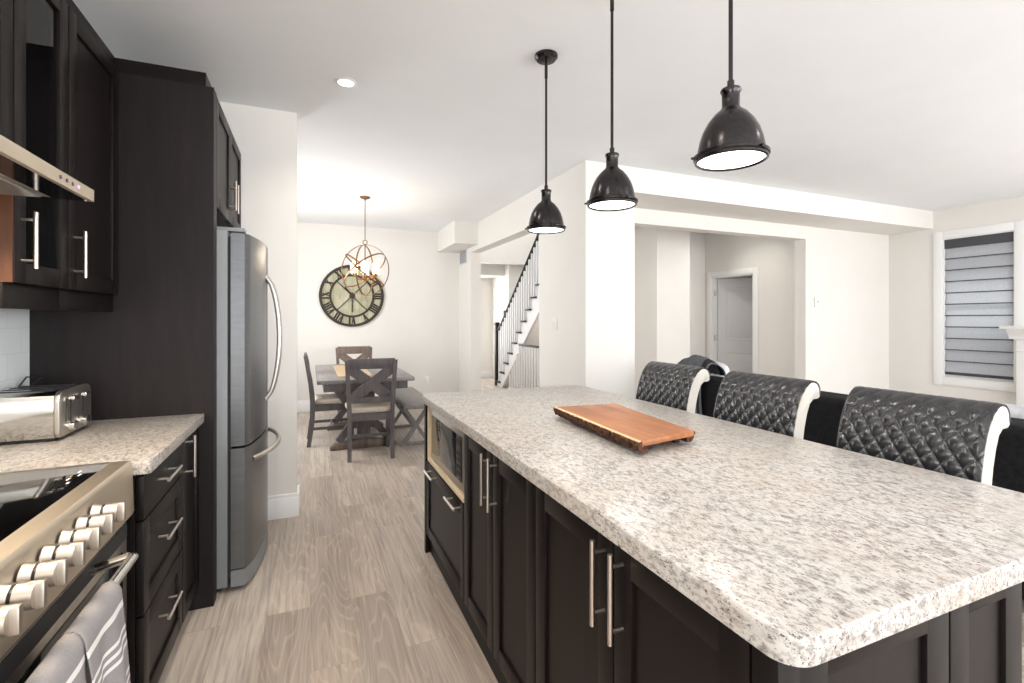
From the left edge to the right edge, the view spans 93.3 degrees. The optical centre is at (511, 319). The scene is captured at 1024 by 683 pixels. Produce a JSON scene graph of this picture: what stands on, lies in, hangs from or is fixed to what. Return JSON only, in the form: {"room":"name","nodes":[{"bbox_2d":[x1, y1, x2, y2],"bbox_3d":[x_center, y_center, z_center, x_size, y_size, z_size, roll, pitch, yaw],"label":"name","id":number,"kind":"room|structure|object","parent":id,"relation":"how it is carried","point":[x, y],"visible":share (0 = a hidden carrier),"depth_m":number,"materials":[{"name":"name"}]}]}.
{"room":"kitchen","nodes":[
{"label":"kitchen","id":0,"kind":"room"},
{"bbox_2d":[219,101,296,495],"bbox_3d":[-2.023,-0.035,3.148,1.137,2.750,0.150,0,0,-23],"label":"wall","id":1,"kind":"structure","parent":0,"point":[266,139],"depth_m":3.25,"materials":[{"name":"beige paint"}]},
{"bbox_2d":[268,485,299,520],"bbox_3d":[-1.592,1.260,3.329,0.232,0.160,0.180,0,0,-23],"label":"baseboard","id":2,"kind":"structure","parent":1,"relation":"attached to","point":[281,506],"depth_m":3.26,"materials":[{"name":"white paint"}]},
{"bbox_2d":[297,222,458,400],"bbox_3d":[-2.361,-0.035,7.381,3.160,2.750,0.140,0,0,-23],"label":"wall","id":3,"kind":"structure","parent":0,"point":[416,324],"depth_m":7.51,"materials":[{"name":"beige paint"}]},
{"bbox_2d":[319,265,383,326],"bbox_3d":[-2.403,-0.355,7.261,0.930,0.930,0.045,0,0,-23],"label":"wall clock","id":4,"kind":"object","parent":3,"relation":"attached to","point":[344,307],"visible":0.87,"depth_m":7.24,"materials":[{"name":"beige wood"}]},
{"bbox_2d":[297,391,458,411],"bbox_3d":[-2.331,1.260,7.309,3.160,0.160,0.015,0,0,-23],"label":"baseboard","id":5,"kind":"structure","parent":3,"relation":"attached to","point":[302,406],"depth_m":7.02,"materials":[{"name":"white paint"}]},
{"bbox_2d":[424,376,428,382],"bbox_3d":[-1.363,0.960,7.717,0.070,0.115,0.010,0,0,-23],"label":"wall outlet","id":6,"kind":"object","parent":3,"relation":"attached to","point":[426,378],"visible":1,"depth_m":7.71,"materials":[{"name":"white plastic"}]},
{"bbox_2d":[481,278,491,370],"bbox_3d":[-0.907,-0.035,11.056,2.040,2.750,0.100,0,0,-23],"label":"wall","id":7,"kind":"structure","parent":0,"point":[486,283],"depth_m":11.13,"materials":[{"name":"beige paint"}]},
{"bbox_2d":[481,370,492,377],"bbox_3d":[-1.139,1.260,10.897,1.490,0.160,0.015,0,0,-23],"label":"baseboard","id":8,"kind":"structure","parent":7,"relation":"attached to","point":[484,374],"depth_m":11.12,"materials":[{"name":"white paint"}]},
{"bbox_2d":[481,263,503,277],"bbox_3d":[-0.997,-1.180,10.558,1.489,0.460,0.750,0,0,-23],"label":"trim","id":9,"kind":"structure","parent":7,"relation":"attached to","point":[487,270],"depth_m":10.42,"materials":[{"name":"beige paint"}]},
{"bbox_2d":[492,234,538,377],"bbox_3d":[-0.019,-0.910,8.935,2.260,4.500,4.700,0,0,-23],"label":"wall","id":10,"kind":"structure","parent":0,"point":[503,287],"depth_m":10.61,"materials":[{"name":"beige paint"}]},
{"bbox_2d":[481,233,535,265],"bbox_3d":[-0.454,-2.160,9.973,2.040,2.000,0.150,0,0,-23],"label":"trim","id":11,"kind":"structure","parent":10,"relation":"attached to","point":[514,252],"depth_m":10.08,"materials":[{"name":"beige paint"}]},
{"bbox_2d":[459,160,600,391],"bbox_3d":[-0.704,-0.035,7.721,0.160,2.750,7.410,0,0,-23],"label":"wall","id":12,"kind":"structure","parent":0,"point":[570,259],"depth_m":4.68,"materials":[{"name":"beige paint"}]},
{"bbox_2d":[438,220,477,252],"bbox_3d":[-0.845,-1.250,7.397,0.350,0.320,1.000,0,0,-23],"label":"bulkhead","id":13,"kind":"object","parent":12,"relation":"attached to","point":[458,236],"depth_m":6.99,"materials":[{"name":"beige paint"}]},
{"bbox_2d":[460,249,466,264],"bbox_3d":[-0.778,-1.005,7.674,0.012,0.250,0.360,0,0,-23],"label":"air vent","id":14,"kind":"object","parent":12,"relation":"in","point":[463,255],"visible":0.77,"depth_m":7.63,"materials":[{"name":"white metal"}]},
{"bbox_2d":[552,318,557,329],"bbox_3d":[0.423,0.045,4.806,0.010,0.115,0.115,0,0,-23],"label":"light switch","id":15,"kind":"object","parent":12,"relation":"attached to","point":[554,320],"visible":1,"depth_m":4.79,"materials":[{"name":"white plastic"}]},
{"bbox_2d":[73,0,1023,252],"bbox_3d":[1.416,-2.335,5.037,9.100,1.850,14.600,0,0,-23],"label":"ceiling","id":16,"kind":"structure","parent":0,"point":[916,104],"depth_m":2.90,"materials":[{"name":"white paint"}]},
{"bbox_2d":[335,77,356,87],"bbox_3d":[-0.986,-1.405,2.868,0.124,0.007,0.124,0,0,-23],"label":"recessed light","id":17,"kind":"object","parent":16,"relation":"in","point":[341,81],"visible":1,"depth_m":2.86,"materials":[{"name":"white paint"}]},
{"bbox_2d":[341,196,388,295],"bbox_3d":[-1.691,-0.841,5.558,0.499,1.139,0.538,0,0,-23],"label":"orb chandelier","id":18,"kind":"object","parent":16,"relation":"hanging from","point":[354,268],"visible":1,"depth_m":5.51,"materials":[{"name":"gold metal"}]},
{"bbox_2d":[525,49,565,233],"bbox_3d":[0.184,-0.941,2.576,0.212,0.937,0.220,0,0,-23],"label":"pendant lamp","id":19,"kind":"object","parent":16,"relation":"hanging from","point":[546,218],"visible":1,"depth_m":2.54,"materials":[{"name":"black metal"}]},
{"bbox_2d":[529,228,562,232],"bbox_3d":[0.182,-0.479,2.580,0.184,0.007,0.184,0,0,-23],"label":"diffuser","id":20,"kind":"object","parent":19,"relation":"attached to","point":[532,230],"depth_m":2.59,"materials":[{"name":"white glass"}]},
{"bbox_2d":[584,0,637,210],"bbox_3d":[0.419,-0.941,2.014,0.212,0.937,0.220,0,0,-23],"label":"pendant lamp","id":21,"kind":"object","parent":16,"relation":"hanging from","point":[612,190],"visible":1,"depth_m":1.98,"materials":[{"name":"black metal"}]},
{"bbox_2d":[590,201,634,209],"bbox_3d":[0.418,-0.479,2.018,0.184,0.007,0.184,0,0,-23],"label":"diffuser","id":22,"kind":"object","parent":21,"relation":"attached to","point":[594,205],"depth_m":2.02,"materials":[{"name":"white glass"}]},
{"bbox_2d":[691,0,770,171],"bbox_3d":[0.657,-0.941,1.445,0.212,0.937,0.220,0,0,-23],"label":"pendant lamp","id":23,"kind":"object","parent":16,"relation":"hanging from","point":[733,139],"visible":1,"depth_m":1.40,"materials":[{"name":"black metal"}]},
{"bbox_2d":[698,151,764,168],"bbox_3d":[0.656,-0.479,1.448,0.184,0.007,0.184,0,0,-23],"label":"diffuser","id":24,"kind":"object","parent":23,"relation":"attached to","point":[706,159],"depth_m":1.44,"materials":[{"name":"white glass"}]},
{"bbox_2d":[158,377,1023,682],"bbox_3d":[1.416,1.390,5.037,9.100,0.100,14.600,0,0,-23],"label":"floor","id":25,"kind":"structure","parent":0,"point":[345,589],"depth_m":2.29,"materials":[{"name":"brown wood"}]},
{"bbox_2d":[0,460,138,682],"bbox_3d":[-1.185,0.881,0.924,0.662,0.918,0.944,0,0,-23],"label":"range","id":26,"kind":"object","parent":25,"relation":"on","point":[63,530],"visible":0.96,"depth_m":1.06,"materials":[{"name":"silver metal"}]},
{"bbox_2d":[25,633,85,682],"bbox_3d":[-0.785,0.765,0.827,0.084,0.349,0.188,0,0,-23],"label":"tea towel","id":27,"kind":"object","parent":26,"relation":"hanging from","point":[65,662],"visible":1,"depth_m":0.86,"materials":[{"name":"grey fabric"}]},
{"bbox_2d":[0,462,110,541],"bbox_3d":[-1.250,0.432,0.897,0.523,0.019,0.944,0,0,-23],"label":"cooktop","id":28,"kind":"object","parent":26,"relation":"in","point":[26,496],"depth_m":1.20,"materials":[{"name":"black metal"}]},
{"bbox_2d":[62,580,129,682],"bbox_3d":[-0.862,0.785,1.011,0.085,0.389,0.200,0,0,-23],"label":"tea towel","id":29,"kind":"object","parent":26,"relation":"hanging from","point":[101,625],"visible":0.83,"depth_m":1.02,"materials":[{"name":"grey fabric"}]},
{"bbox_2d":[29,72,216,610],"bbox_3d":[-1.715,0.128,2.166,0.663,2.425,0.079,0,0,-23],"label":"panel","id":30,"kind":"object","parent":25,"relation":"on","point":[155,354],"visible":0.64,"depth_m":2.18,"materials":[{"name":"brown wood"}]},
{"bbox_2d":[126,444,182,682],"bbox_3d":[-1.488,0.908,1.603,0.645,0.864,0.494,0,0,-23],"label":"base cabinet","id":31,"kind":"object","parent":25,"relation":"on","point":[154,528],"visible":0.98,"depth_m":1.61,"materials":[{"name":"brown wood"}]},
{"bbox_2d":[0,413,203,474],"bbox_3d":[-1.555,0.455,1.744,0.620,0.040,0.818,0,0,-23],"label":"countertop","id":32,"kind":"structure","parent":31,"relation":"on","point":[146,442],"depth_m":1.67,"materials":[{"name":"stone"}]},
{"bbox_2d":[0,376,90,443],"bbox_3d":[-1.778,0.331,1.827,0.268,0.208,0.333,0,0,-23],"label":"toaster","id":33,"kind":"object","parent":32,"relation":"on","point":[35,413],"visible":1,"depth_m":1.71,"materials":[{"name":"silver metal"}]},
{"bbox_2d":[181,427,198,622],"bbox_3d":[-1.647,0.908,1.979,0.643,0.864,0.314,0,0,-23],"label":"base cabinet","id":34,"kind":"object","parent":25,"relation":"on","point":[190,446],"visible":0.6,"depth_m":2.09,"materials":[{"name":"brown wood"}]},
{"bbox_2d":[217,226,281,591],"bbox_3d":[-1.766,0.443,2.678,0.888,1.795,0.880,0,0,-23],"label":"refrigerator","id":35,"kind":"object","parent":25,"relation":"on","point":[243,279],"visible":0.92,"depth_m":2.38,"materials":[{"name":"grey metal"}]},
{"bbox_2d":[303,352,353,447],"bbox_3d":[-2.022,0.855,5.333,0.509,0.970,0.482,0,0,-23],"label":"dining chair","id":36,"kind":"object","parent":25,"relation":"on","point":[321,402],"visible":0.73,"depth_m":5.13,"materials":[{"name":"grey wood"}]},
{"bbox_2d":[335,346,374,421],"bbox_3d":[-2.080,0.855,6.424,0.482,0.970,0.509,0,0,-23],"label":"dining chair","id":37,"kind":"object","parent":25,"relation":"on","point":[365,351],"visible":0.25,"depth_m":6.61,"materials":[{"name":"brown wood"}]},
{"bbox_2d":[315,364,414,450],"bbox_3d":[-1.740,0.959,5.500,0.915,0.762,1.750,0,0,-23],"label":"dining table","id":38,"kind":"object","parent":25,"relation":"on","point":[326,376],"visible":0.63,"depth_m":5.00,"materials":[{"name":"grey wood"}]},
{"bbox_2d":[333,365,350,376],"bbox_3d":[-1.914,0.575,5.424,0.137,0.006,1.299,0,0,-23],"label":"table runner","id":39,"kind":"object","parent":38,"relation":"on","point":[339,370],"depth_m":5.43,"materials":[{"name":"beige fabric"}]},
{"bbox_2d":[360,369,372,375],"bbox_3d":[-1.574,0.575,5.226,0.063,0.006,0.665,0,0,-23],"label":"table runner","id":40,"kind":"object","parent":38,"relation":"on","point":[366,371],"depth_m":5.27,"materials":[{"name":"beige fabric"}]},
{"bbox_2d":[345,358,397,462],"bbox_3d":[-1.411,0.855,4.803,0.482,0.970,0.509,0,0,-20],"label":"dining chair","id":41,"kind":"object","parent":25,"relation":"on","point":[359,407],"visible":1,"depth_m":4.62,"materials":[{"name":"grey wood"}]},
{"bbox_2d":[394,387,423,445],"bbox_3d":[-1.196,1.107,5.581,0.350,0.465,1.380,0,0,-23],"label":"bench","id":42,"kind":"object","parent":25,"relation":"on","point":[409,398],"visible":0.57,"depth_m":5.19,"materials":[{"name":"grey wood"}]},
{"bbox_2d":[424,404,430,552],"bbox_3d":[-0.184,0.909,2.917,0.688,0.862,0.031,0,0,-23],"label":"island end panel","id":43,"kind":"object","parent":25,"relation":"on","point":[427,543],"visible":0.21,"depth_m":2.77,"materials":[{"name":"brown wood"}]},
{"bbox_2d":[423,407,469,626],"bbox_3d":[-0.053,0.909,2.555,0.725,0.862,0.735,0,0,-23],"label":"base cabinet","id":44,"kind":"object","parent":25,"relation":"on","point":[444,498],"visible":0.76,"depth_m":2.38,"materials":[{"name":"brown wood"}]},
{"bbox_2d":[431,409,463,492],"bbox_3d":[-0.116,0.641,2.514,0.474,0.287,0.661,0,0,-23],"label":"microwave","id":45,"kind":"object","parent":44,"relation":"in","point":[447,441],"visible":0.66,"depth_m":2.38,"materials":[{"name":"silver metal"}]},
{"bbox_2d":[464,433,535,682],"bbox_3d":[0.229,0.909,1.886,0.723,0.862,0.713,0,0,-23],"label":"base cabinet","id":46,"kind":"object","parent":25,"relation":"on","point":[500,503],"visible":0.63,"depth_m":1.71,"materials":[{"name":"brown wood"}]},
{"bbox_2d":[423,385,1023,667],"bbox_3d":[0.411,0.456,1.937,1.057,0.042,2.353,0,0,-23],"label":"countertop","id":47,"kind":"structure","parent":46,"relation":"on","point":[811,553],"depth_m":1.07,"materials":[{"name":"stone"}]},
{"bbox_2d":[553,404,694,453],"bbox_3d":[0.433,0.410,1.885,0.314,0.049,0.653,0,0,-19],"label":"serving board","id":48,"kind":"object","parent":47,"relation":"on","point":[636,430],"visible":1,"depth_m":1.78,"materials":[{"name":"brown wood"}]},
{"bbox_2d":[494,234,538,386],"bbox_3d":[0.616,-0.403,8.777,0.980,3.486,2.801,0,0,-23],"label":"staircase","id":49,"kind":"structure","parent":25,"relation":"on","point":[519,324],"depth_m":8.88,"materials":[{"name":"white wood"}]},
{"bbox_2d":[508,344,538,388],"bbox_3d":[0.320,0.887,8.264,0.028,0.905,2.000,0,0,-23],"label":"guard railing","id":50,"kind":"object","parent":25,"relation":"on","point":[523,346],"visible":0.49,"depth_m":8.47,"materials":[{"name":"white wood"}]},
{"bbox_2d":[536,486,751,682],"bbox_3d":[0.513,0.909,1.205,0.723,0.862,0.758,0,0,-23],"label":"base cabinet","id":51,"kind":"object","parent":25,"relation":"on","point":[603,616],"visible":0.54,"depth_m":1.06,"materials":[{"name":"brown wood"}]},
{"bbox_2d":[636,361,709,412],"bbox_3d":[0.700,0.795,2.632,0.582,1.090,0.427,0,0,-23],"label":"counter stool","id":52,"kind":"object","parent":25,"relation":"on","point":[677,386],"visible":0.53,"depth_m":2.63,"materials":[{"name":"grey leather"}]},
{"bbox_2d":[713,371,820,438],"bbox_3d":[0.931,0.795,2.080,0.582,1.090,0.427,0,0,-23],"label":"counter stool","id":53,"kind":"object","parent":25,"relation":"on","point":[777,404],"visible":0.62,"depth_m":2.08,"materials":[{"name":"grey leather"}]},
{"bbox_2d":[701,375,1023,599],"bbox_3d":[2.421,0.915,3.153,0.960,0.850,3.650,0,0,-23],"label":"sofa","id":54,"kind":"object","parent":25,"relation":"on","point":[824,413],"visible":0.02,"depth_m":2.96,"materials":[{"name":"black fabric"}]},
{"bbox_2d":[677,355,725,414],"bbox_3d":[1.587,0.572,4.133,0.268,0.537,0.392,0,0,-23],"label":"throw blanket","id":55,"kind":"object","parent":54,"relation":"on","point":[713,367],"visible":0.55,"depth_m":4.03,"materials":[{"name":"grey fabric"}]},
{"bbox_2d":[710,361,729,376],"bbox_3d":[1.906,0.625,4.488,0.199,0.479,0.329,0,0,-17],"label":"throw pillow","id":56,"kind":"object","parent":54,"relation":"on","point":[724,366],"visible":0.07,"depth_m":4.35,"materials":[{"name":"white fabric"}]},
{"bbox_2d":[821,391,847,395],"bbox_3d":[2.261,0.690,3.082,0.170,0.380,1.040,0,0,-23],"label":"cushion","id":57,"kind":"object","parent":54,"relation":"on","point":[821,391],"depth_m":3.26,"materials":[{"name":"black fabric"}]},
{"bbox_2d":[1001,403,1023,418],"bbox_3d":[2.727,0.655,2.550,0.205,0.408,0.460,0,0,-20],"label":"throw pillow","id":58,"kind":"object","parent":54,"relation":"on","point":[1016,411],"visible":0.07,"depth_m":2.53,"materials":[{"name":"grey fabric"}]},
{"bbox_2d":[1011,417,1023,420],"bbox_3d":[2.672,0.690,2.099,0.170,0.380,1.040,0,0,-23],"label":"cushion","id":59,"kind":"object","parent":54,"relation":"on","point":[1012,418],"depth_m":2.42,"materials":[{"name":"black fabric"}]},
{"bbox_2d":[752,582,1021,682],"bbox_3d":[0.686,0.909,0.841,0.685,0.862,0.045,0,0,-23],"label":"island end panel","id":60,"kind":"object","parent":25,"relation":"on","point":[979,641],"visible":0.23,"depth_m":0.85,"materials":[{"name":"brown wood"}]},
{"bbox_2d":[836,386,1010,484],"bbox_3d":[1.158,0.795,1.538,0.582,1.090,0.427,0,0,-23],"label":"counter stool","id":61,"kind":"object","parent":25,"relation":"on","point":[957,437],"visible":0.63,"depth_m":1.54,"materials":[{"name":"grey leather"}]},
{"bbox_2d":[999,326,1023,405],"bbox_3d":[5.961,0.706,4.781,0.288,1.268,1.620,0,0,-23],"label":"fireplace mantel","id":62,"kind":"object","parent":25,"relation":"on","point":[1014,332],"visible":0.72,"depth_m":5.39,"materials":[{"name":"white paint"}]},
{"bbox_2d":[999,326,1023,338],"bbox_3d":[5.961,0.146,4.781,0.288,0.148,1.620,0,0,-23],"label":"mantel shelf","id":63,"kind":"object","parent":62,"relation":"attached to","point":[1014,332],"depth_m":5.39,"materials":[{"name":"white paint"}]},
{"bbox_2d":[601,162,634,397],"bbox_3d":[0.868,-0.035,4.645,0.366,2.750,0.520,0,0,-23],"label":"wall column","id":64,"kind":"structure","parent":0,"point":[617,227],"depth_m":4.40,"materials":[{"name":"beige paint"}]},
{"bbox_2d":[635,226,794,398],"bbox_3d":[2.885,-0.035,6.941,1.560,2.750,1.860,0,0,-23],"label":"wall","id":65,"kind":"structure","parent":0,"point":[672,267],"depth_m":7.00,"materials":[{"name":"beige paint"}]},
{"bbox_2d":[707,267,757,373],"bbox_3d":[3.615,0.287,7.545,0.533,2.105,0.970,0,0,-23],"label":"door","id":66,"kind":"structure","parent":65,"relation":"in","point":[732,304],"depth_m":7.66,"materials":[{"name":"white paint"}]},
{"bbox_2d":[722,276,751,278],"bbox_3d":[4.221,-0.035,7.543,1.370,2.750,1.940,0,0,-23],"label":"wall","id":67,"kind":"structure","parent":0,"point":[742,276],"depth_m":8.42,"materials":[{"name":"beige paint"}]},
{"bbox_2d":[635,208,888,394],"bbox_3d":[2.913,-0.035,5.863,5.080,2.750,0.150,0,0,-23],"label":"wall","id":68,"kind":"structure","parent":0,"point":[842,343],"depth_m":6.33,"materials":[{"name":"beige paint"}]},
{"bbox_2d":[635,167,932,234],"bbox_3d":[3.211,-1.295,5.625,4.714,0.230,0.520,0,0,-23],"label":"ceiling beam","id":69,"kind":"structure","parent":68,"relation":"attached to","point":[654,190],"depth_m":5.28,"materials":[{"name":"beige paint"}]},
{"bbox_2d":[814,298,817,306],"bbox_3d":[3.894,-0.223,6.181,0.065,0.115,0.020,0,0,-23],"label":"thermostat","id":70,"kind":"object","parent":68,"relation":"attached to","point":[815,299],"visible":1,"depth_m":6.17,"materials":[{"name":"white plastic"}]},
{"bbox_2d":[889,196,1023,404],"bbox_3d":[6.376,-0.035,4.347,0.140,2.750,9.500,0,0,-23],"label":"wall","id":71,"kind":"structure","parent":0,"point":[911,253],"depth_m":6.41,"materials":[{"name":"beige paint"}]},
{"bbox_2d":[933,220,1023,391],"bbox_3d":[5.712,-0.145,5.901,0.164,1.960,0.876,0,0,-23],"label":"window","id":72,"kind":"structure","parent":71,"relation":"in","point":[939,262],"depth_m":6.00,"materials":[{"name":"white paint"}]},
{"bbox_2d":[944,232,1013,379],"bbox_3d":[5.678,-0.159,5.886,0.036,1.717,0.658,0,0,-23],"label":"window blind","id":73,"kind":"object","parent":72,"relation":"attached to","point":[979,279],"visible":0.99,"depth_m":5.87,"materials":[{"name":"grey fabric"}]},
{"bbox_3d":[-1.140,-0.035,-0.255,0.140,2.750,6.810,0,0,-23],"label":"wall","id":74,"kind":"structure","parent":0,"visible":0},
{"bbox_2d":[0,0,12,141],"bbox_3d":[-1.339,-0.784,0.867,0.341,0.728,0.952,0,0,-23],"label":"upper cabinet","id":75,"kind":"object","parent":74,"relation":"attached to","point":[6,6],"visible":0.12,"depth_m":1.32,"materials":[{"name":"brown wood"}]},
{"bbox_2d":[0,135,93,201],"bbox_3d":[-1.229,-0.365,0.845,0.527,0.100,0.823,0,0,-23],"label":"range hood","id":76,"kind":"object","parent":75,"relation":"attached to","point":[22,173],"visible":1,"depth_m":1.12,"materials":[{"name":"silver metal"}]},
{"bbox_2d":[0,173,48,196],"bbox_3d":[-1.235,-0.370,0.842,0.513,0.089,0.823,0,0,-23],"label":"hood","id":77,"kind":"object","parent":76,"relation":"attached to","point":[19,184],"depth_m":1.15,"materials":[{"name":"silver metal"}]},
{"bbox_2d":[0,308,28,388],"bbox_3d":[-1.440,0.187,0.655,0.006,0.494,2.920,0,0,-23],"label":"tile backsplash","id":78,"kind":"structure","parent":74,"relation":"attached to","point":[14,323],"depth_m":1.90,"materials":[{"name":"white tile"}]},
{"bbox_2d":[0,0,67,309],"bbox_3d":[-1.587,-0.590,1.460,0.341,1.116,0.336,0,0,-23],"label":"upper cabinet","id":79,"kind":"object","parent":74,"relation":"attached to","point":[33,230],"visible":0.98,"depth_m":1.51,"materials":[{"name":"brown wood"}]},
{"bbox_2d":[58,0,117,311],"bbox_3d":[-1.747,-0.590,1.843,0.341,1.116,0.487,0,0,-23],"label":"upper cabinet","id":80,"kind":"object","parent":74,"relation":"attached to","point":[92,71],"visible":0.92,"depth_m":1.86,"materials":[{"name":"brown wood"}]},
{"bbox_2d":[114,57,240,233],"bbox_3d":[-1.873,-0.847,2.592,0.699,0.603,0.983,0,0,-23],"label":"upper cabinet","id":81,"kind":"object","parent":74,"relation":"attached to","point":[228,153],"visible":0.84,"depth_m":2.52,"materials":[{"name":"brown wood"}]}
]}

